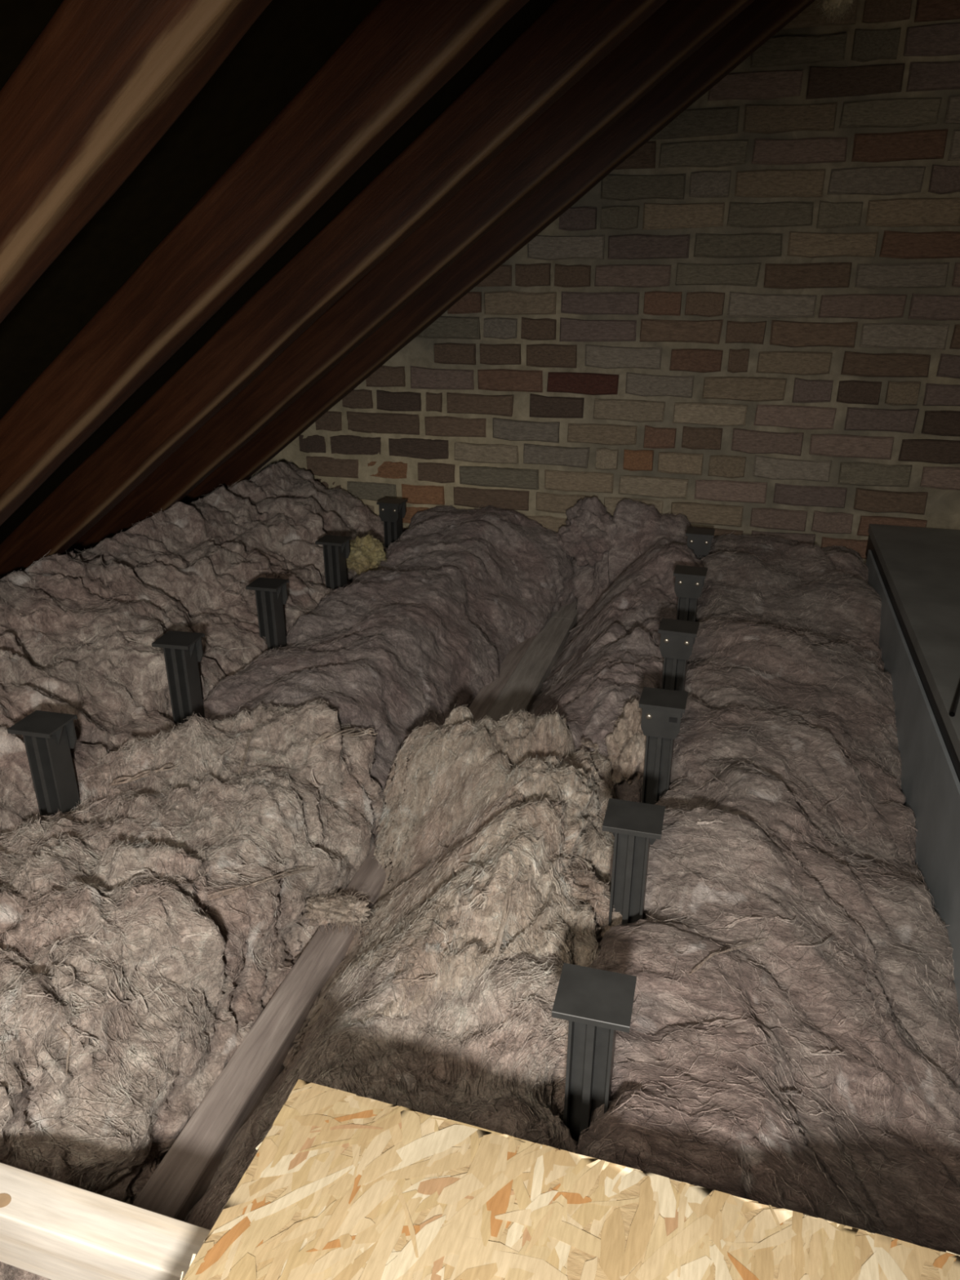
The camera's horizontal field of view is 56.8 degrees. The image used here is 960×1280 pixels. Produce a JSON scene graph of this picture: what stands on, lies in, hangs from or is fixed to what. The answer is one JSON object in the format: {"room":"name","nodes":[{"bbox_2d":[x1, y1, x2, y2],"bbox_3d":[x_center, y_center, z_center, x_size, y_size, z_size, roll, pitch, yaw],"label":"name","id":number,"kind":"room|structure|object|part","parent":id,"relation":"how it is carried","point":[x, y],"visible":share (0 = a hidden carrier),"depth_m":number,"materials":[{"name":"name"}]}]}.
{"room":"attic","nodes":[
{"label":"attic","id":0,"kind":"room"},
{"bbox_2d":[0,0,554,543],"bbox_3d":[0.566,-0.624,1.050,4.400,2.253,2.440,6,23,15],"label":"ceiling","id":1,"kind":"structure","parent":0,"point":[290,41],"depth_m":0.97,"materials":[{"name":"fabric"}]},
{"bbox_2d":[0,0,271,323],"bbox_3d":[-0.306,-0.403,0.681,2.868,2.189,0.054,6,23,15],"label":"rafter","id":2,"kind":"object","parent":1,"relation":"attached to","point":[103,82],"visible":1,"depth_m":0.66,"materials":[{"name":"brown wood"}]},
{"bbox_2d":[0,0,529,525],"bbox_3d":[-0.204,-0.537,1.000,2.868,2.190,0.055,6,23,15],"label":"rafter","id":3,"kind":"object","parent":1,"relation":"attached to","point":[402,53],"visible":1,"depth_m":1.02,"materials":[{"name":"brown wood"}]},
{"bbox_2d":[0,0,667,578],"bbox_3d":[-0.102,-0.669,1.318,2.868,2.189,0.053,6,23,15],"label":"rafter","id":4,"kind":"object","parent":1,"relation":"attached to","point":[569,38],"visible":0.94,"depth_m":1.35,"materials":[{"name":"brown wood"}]},
{"bbox_2d":[61,0,755,555],"bbox_3d":[0.000,-0.802,1.637,2.868,2.189,0.054,6,23,15],"label":"rafter","id":5,"kind":"object","parent":1,"relation":"attached to","point":[677,28],"visible":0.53,"depth_m":1.66,"materials":[{"name":"brown wood"}]},
{"bbox_2d":[179,0,815,504],"bbox_3d":[0.102,-0.935,1.955,2.868,2.189,0.054,6,23,15],"label":"rafter","id":6,"kind":"object","parent":1,"relation":"attached to","point":[762,20],"visible":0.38,"depth_m":1.94,"materials":[{"name":"brown wood"}]},
{"bbox_2d":[815,0,856,23],"bbox_3d":[0.700,-1.254,1.738,0.083,0.082,0.073,-2,23,-4],"label":"lump","id":7,"kind":"object","parent":6,"relation":"attached to","point":[837,6],"visible":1,"depth_m":1.74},
{"bbox_2d":[246,0,959,563],"bbox_3d":[0.343,-0.950,2.294,2.750,1.950,0.124,6,23,15],"label":"wall","id":8,"kind":"structure","parent":0,"point":[749,325],"depth_m":2.22,"materials":[{"name":"brick"}]},
{"bbox_3d":[0.200,0.566,1.256,3.350,0.050,3.120,6,23,15],"label":"floor","id":9,"kind":"structure","parent":0,"visible":0},
{"bbox_2d":[0,698,385,1279],"bbox_3d":[-0.537,0.417,1.102,0.491,0.318,1.245,6,23,15],"label":"blanket","id":10,"kind":"object","parent":9,"relation":"on","point":[147,926],"visible":0.89,"depth_m":1.09,"materials":[{"name":"beige fabric"}]},
{"bbox_2d":[0,461,386,833],"bbox_3d":[-0.751,0.044,1.788,0.642,0.479,2.132,6,23,15],"label":"blanket","id":11,"kind":"object","parent":9,"relation":"on","point":[78,632],"visible":0.59,"depth_m":1.77,"materials":[{"name":"brown fabric"}]},
{"bbox_2d":[132,635,535,1221],"bbox_3d":[-0.128,0.359,1.557,0.050,0.100,2.420,6,23,15],"label":"joist","id":12,"kind":"object","parent":9,"relation":"on","point":[186,1171],"visible":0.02,"depth_m":1.07,"materials":[{"name":"brown wood"}]},
{"bbox_2d":[299,888,373,937],"bbox_3d":[-0.208,0.392,1.283,0.118,0.069,0.083,3,23,8],"label":"tuft","id":13,"kind":"object","parent":12,"relation":"on","point":[340,910],"visible":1,"depth_m":1.27,"materials":[{"name":"beige fabric"}]},
{"bbox_2d":[183,944,577,1230],"bbox_3d":[-0.120,0.573,0.748,0.478,0.302,0.801,6,23,15],"label":"blanket","id":14,"kind":"object","parent":9,"relation":"on","point":[491,1055],"visible":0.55,"depth_m":0.92,"materials":[{"name":"beige fabric"}]},
{"bbox_2d":[0,1162,210,1279],"bbox_3d":[-0.087,0.518,0.662,1.400,0.066,0.038,6,23,15],"label":"pine timber","id":15,"kind":"object","parent":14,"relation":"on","point":[51,1228],"visible":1,"depth_m":0.71,"materials":[{"name":"beige wood"}]},
{"bbox_2d":[203,503,577,791],"bbox_3d":[-0.152,-0.004,2.067,0.564,0.353,1.258,6,23,15],"label":"blanket","id":16,"kind":"object","parent":9,"relation":"on","point":[417,636],"visible":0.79,"depth_m":1.98,"materials":[{"name":"fabric"}]},
{"bbox_2d":[346,533,389,576],"bbox_3d":[-0.311,-0.222,2.286,0.128,0.122,0.146,18,29,37],"label":"tuft","id":17,"kind":"object","parent":16,"relation":"on","point":[366,552],"visible":0.81,"depth_m":2.26,"materials":[{"name":"yellow fabric"}]},
{"bbox_2d":[281,703,622,1073],"bbox_3d":[0.013,0.337,1.275,0.444,0.334,0.785,4,23,10],"label":"blanket","id":18,"kind":"object","parent":9,"relation":"on","point":[491,836],"visible":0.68,"depth_m":1.19,"materials":[{"name":"beige fabric"}]},
{"bbox_2d":[602,694,646,788],"bbox_3d":[0.259,0.182,1.522,0.110,0.157,0.234,5,23,11],"label":"tuft","id":19,"kind":"object","parent":18,"relation":"on","point":[626,746],"visible":0.66,"depth_m":1.47,"materials":[{"name":"beige fabric"}]},
{"bbox_2d":[484,600,578,721],"bbox_3d":[0.121,0.117,2.133,0.074,0.104,1.060,6,23,15],"label":"joist","id":20,"kind":"object","parent":9,"relation":"on","point":[525,684],"visible":0.38,"depth_m":2.13,"materials":[{"name":"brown wood"}]},
{"bbox_2d":[528,497,715,802],"bbox_3d":[0.298,0.015,1.959,0.450,0.402,1.218,6,23,15],"label":"blanket","id":21,"kind":"object","parent":9,"relation":"on","point":[612,652],"visible":0.42,"depth_m":2.02,"materials":[{"name":"fabric"}]},
{"bbox_2d":[555,496,618,567],"bbox_3d":[0.303,-0.301,2.446,0.227,0.202,0.134,6,23,15],"label":"tuft","id":22,"kind":"object","parent":21,"relation":"on","point":[588,530],"visible":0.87,"depth_m":2.40,"materials":[{"name":"grey fabric"}]},
{"bbox_2d":[576,531,959,1255],"bbox_3d":[0.463,0.296,1.354,0.510,0.348,2.395,6,23,15],"label":"blanket","id":23,"kind":"object","parent":9,"relation":"on","point":[792,1042],"visible":0.76,"depth_m":1.05,"materials":[{"name":"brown fabric"}]},
{"bbox_2d":[180,1079,959,1279],"bbox_3d":[0.224,0.555,0.252,1.005,0.020,0.760,7,24,15],"label":"board","id":24,"kind":"object","parent":23,"relation":"on","point":[341,1184],"visible":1,"depth_m":0.61,"materials":[{"name":"beige wood"}]},
{"bbox_2d":[865,524,959,1017],"bbox_3d":[1.045,0.225,1.488,0.624,0.360,1.760,6,23,15],"label":"water tank","id":25,"kind":"object","parent":9,"relation":"on","point":[915,571],"visible":0.67,"depth_m":1.54,"materials":[{"name":"grey plastic"}]},
{"bbox_2d":[949,680,959,716],"bbox_3d":[0.817,0.035,1.465,0.033,0.008,0.460,17,28,34],"label":"cable","id":26,"kind":"object","parent":25,"relation":"on","point":[953,710],"visible":1,"depth_m":1.32,"materials":[{"name":"black plastic"}]},
{"bbox_3d":[-0.549,0.311,1.672,0.050,0.100,2.420,6,23,15],"label":"joist","id":27,"kind":"object","parent":9,"relation":"on","visible":0},
{"bbox_2d":[7,710,80,816],"bbox_3d":[-0.630,0.247,1.330,0.068,0.280,0.062,5,23,12],"label":"loft leg","id":28,"kind":"object","parent":27,"relation":"on","point":[49,737],"visible":0.63,"depth_m":1.29,"materials":[{"name":"black plastic"}]},
{"bbox_3d":[-0.630,0.121,1.278,0.068,0.006,0.062,5,23,12],"label":"plate","id":29,"kind":"part","parent":28,"relation":"part of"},
{"bbox_3d":[-0.630,0.245,1.329,0.040,0.269,0.045,5,23,12],"label":"stem","id":30,"kind":"part","parent":28,"relation":"part of","materials":[{"name":"black plastic"}]},
{"bbox_2d":[151,630,204,725],"bbox_3d":[-0.533,0.126,1.621,0.068,0.280,0.062,4,23,10],"label":"loft leg","id":31,"kind":"object","parent":27,"relation":"on","point":[183,651],"visible":0.63,"depth_m":1.59,"materials":[{"name":"black plastic"}]},
{"bbox_3d":[-0.533,0.000,1.569,0.068,0.007,0.062,4,23,10],"label":"plate","id":32,"kind":"part","parent":31,"relation":"part of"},
{"bbox_3d":[-0.533,0.124,1.620,0.040,0.269,0.045,4,23,10],"label":"stem","id":33,"kind":"part","parent":31,"relation":"part of","materials":[{"name":"black plastic"}]},
{"bbox_2d":[245,577,288,651],"bbox_3d":[-0.441,0.011,1.898,0.068,0.280,0.062,5,23,13],"label":"loft leg","id":34,"kind":"object","parent":27,"relation":"on","point":[271,594],"visible":0.58,"depth_m":1.86,"materials":[{"name":"black plastic"}]},
{"bbox_3d":[-0.442,-0.115,1.846,0.068,0.006,0.062,5,23,13],"label":"plate","id":35,"kind":"part","parent":34,"relation":"part of","materials":[{"name":"black plastic"}]},
{"bbox_3d":[-0.441,0.009,1.897,0.040,0.269,0.045,5,23,13],"label":"stem","id":36,"kind":"part","parent":34,"relation":"part of","materials":[{"name":"black plastic"}]},
{"bbox_2d":[315,534,351,589],"bbox_3d":[-0.354,-0.115,2.199,0.068,0.280,0.062,6,23,14],"label":"loft leg","id":37,"kind":"object","parent":27,"relation":"on","point":[336,548],"visible":0.48,"depth_m":2.16,"materials":[{"name":"black plastic"}]},
{"bbox_3d":[-0.354,-0.241,2.147,0.068,0.006,0.062,6,23,14],"label":"plate","id":38,"kind":"part","parent":37,"relation":"part of","materials":[{"name":"black plastic"}]},
{"bbox_3d":[-0.354,-0.117,2.198,0.040,0.269,0.045,6,23,14],"label":"stem","id":39,"kind":"part","parent":37,"relation":"part of","materials":[{"name":"black plastic"}]},
{"bbox_2d":[376,497,407,547],"bbox_3d":[-0.248,-0.264,2.557,0.068,0.280,0.062,7,24,17],"label":"loft leg","id":40,"kind":"object","parent":27,"relation":"on","point":[392,511],"visible":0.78,"depth_m":2.51,"materials":[{"name":"black plastic"}]},
{"bbox_3d":[-0.248,-0.390,2.505,0.068,0.006,0.062,7,23,17],"label":"plate","id":41,"kind":"part","parent":40,"relation":"part of","materials":[{"name":"black plastic"}]},
{"bbox_3d":[-0.248,-0.266,2.556,0.040,0.269,0.045,7,24,17],"label":"stem","id":42,"kind":"part","parent":40,"relation":"part of","materials":[{"name":"black plastic"}]},
{"bbox_3d":[0.268,0.404,1.449,0.050,0.100,2.420,6,23,15],"label":"joist","id":43,"kind":"object","parent":9,"relation":"on","visible":0},
{"bbox_2d":[551,962,636,1150],"bbox_3d":[0.103,0.447,0.852,0.068,0.280,0.062,6,23,14],"label":"loft leg","id":44,"kind":"object","parent":43,"relation":"on","point":[596,1003],"visible":0.61,"depth_m":0.81,"materials":[{"name":"black plastic"}]},
{"bbox_3d":[0.103,0.445,0.851,0.040,0.269,0.045,6,23,14],"label":"stem","id":45,"kind":"part","parent":44,"relation":"part of","materials":[{"name":"black plastic"}]},
{"bbox_3d":[0.104,0.321,0.799,0.068,0.006,0.062,6,23,14],"label":"plate","id":46,"kind":"part","parent":44,"relation":"part of","materials":[{"name":"black plastic"}]},
{"bbox_2d":[601,798,665,926],"bbox_3d":[0.184,0.339,1.112,0.068,0.280,0.062,6,24,14],"label":"loft leg","id":47,"kind":"object","parent":43,"relation":"on","point":[635,826],"visible":0.6,"depth_m":1.07,"materials":[{"name":"black plastic"}]},
{"bbox_3d":[0.184,0.336,1.111,0.040,0.269,0.045,6,24,14],"label":"stem","id":48,"kind":"part","parent":47,"relation":"part of","materials":[{"name":"black plastic"}]},
{"bbox_3d":[0.184,0.213,1.058,0.068,0.006,0.062,6,24,14],"label":"plate","id":49,"kind":"part","parent":47,"relation":"part of","materials":[{"name":"black plastic"}]},
{"bbox_2d":[638,686,688,804],"bbox_3d":[0.280,0.217,1.403,0.068,0.280,0.062,6,24,15],"label":"loft leg","id":50,"kind":"object","parent":43,"relation":"on","point":[663,709],"visible":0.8,"depth_m":1.36,"materials":[{"name":"black plastic"}]},
{"bbox_3d":[0.280,0.215,1.402,0.040,0.269,0.045,6,24,15],"label":"stem","id":51,"kind":"part","parent":50,"relation":"part of","materials":[{"name":"black plastic"}]},
{"bbox_3d":[0.280,0.091,1.351,0.068,0.006,0.062,6,24,15],"label":"plate","id":52,"kind":"part","parent":50,"relation":"part of","materials":[{"name":"black plastic"}]},
{"bbox_2d":[657,617,699,691],"bbox_3d":[0.364,0.103,1.677,0.068,0.280,0.062,7,24,16],"label":"loft leg","id":53,"kind":"object","parent":43,"relation":"on","point":[677,637],"visible":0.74,"depth_m":1.62,"materials":[{"name":"black plastic"}]},
{"bbox_3d":[0.364,0.101,1.676,0.040,0.269,0.045,7,24,16],"label":"stem","id":54,"kind":"part","parent":53,"relation":"part of","materials":[{"name":"black plastic"}]},
{"bbox_3d":[0.364,-0.023,1.624,0.068,0.006,0.062,7,24,16],"label":"plate","id":55,"kind":"part","parent":53,"relation":"part of","materials":[{"name":"black plastic"}]},
{"bbox_2d":[673,564,707,622],"bbox_3d":[0.457,-0.022,1.976,0.068,0.280,0.062,7,24,16],"label":"loft leg","id":56,"kind":"object","parent":43,"relation":"on","point":[689,580],"visible":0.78,"depth_m":1.92,"materials":[{"name":"black plastic"}]},
{"bbox_3d":[0.457,-0.024,1.975,0.040,0.269,0.045,7,24,16],"label":"stem","id":57,"kind":"part","parent":56,"relation":"part of","materials":[{"name":"black plastic"}]},
{"bbox_3d":[0.457,-0.148,1.924,0.068,0.006,0.062,7,23,16],"label":"plate","id":58,"kind":"part","parent":56,"relation":"part of","materials":[{"name":"black plastic"}]},
{"bbox_2d":[685,527,715,559],"bbox_3d":[0.550,-0.142,2.265,0.068,0.280,0.062,6,23,15],"label":"loft leg","id":59,"kind":"object","parent":43,"relation":"on","point":[699,540],"visible":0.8,"depth_m":2.20,"materials":[{"name":"black plastic"}]},
{"bbox_3d":[0.550,-0.269,2.213,0.068,0.006,0.062,6,23,15],"label":"plate","id":60,"kind":"part","parent":59,"relation":"part of","materials":[{"name":"black plastic"}]},
{"bbox_3d":[0.550,-0.144,2.264,0.040,0.269,0.045,6,23,15],"label":"stem","id":61,"kind":"part","parent":59,"relation":"part of","materials":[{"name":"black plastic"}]}
]}

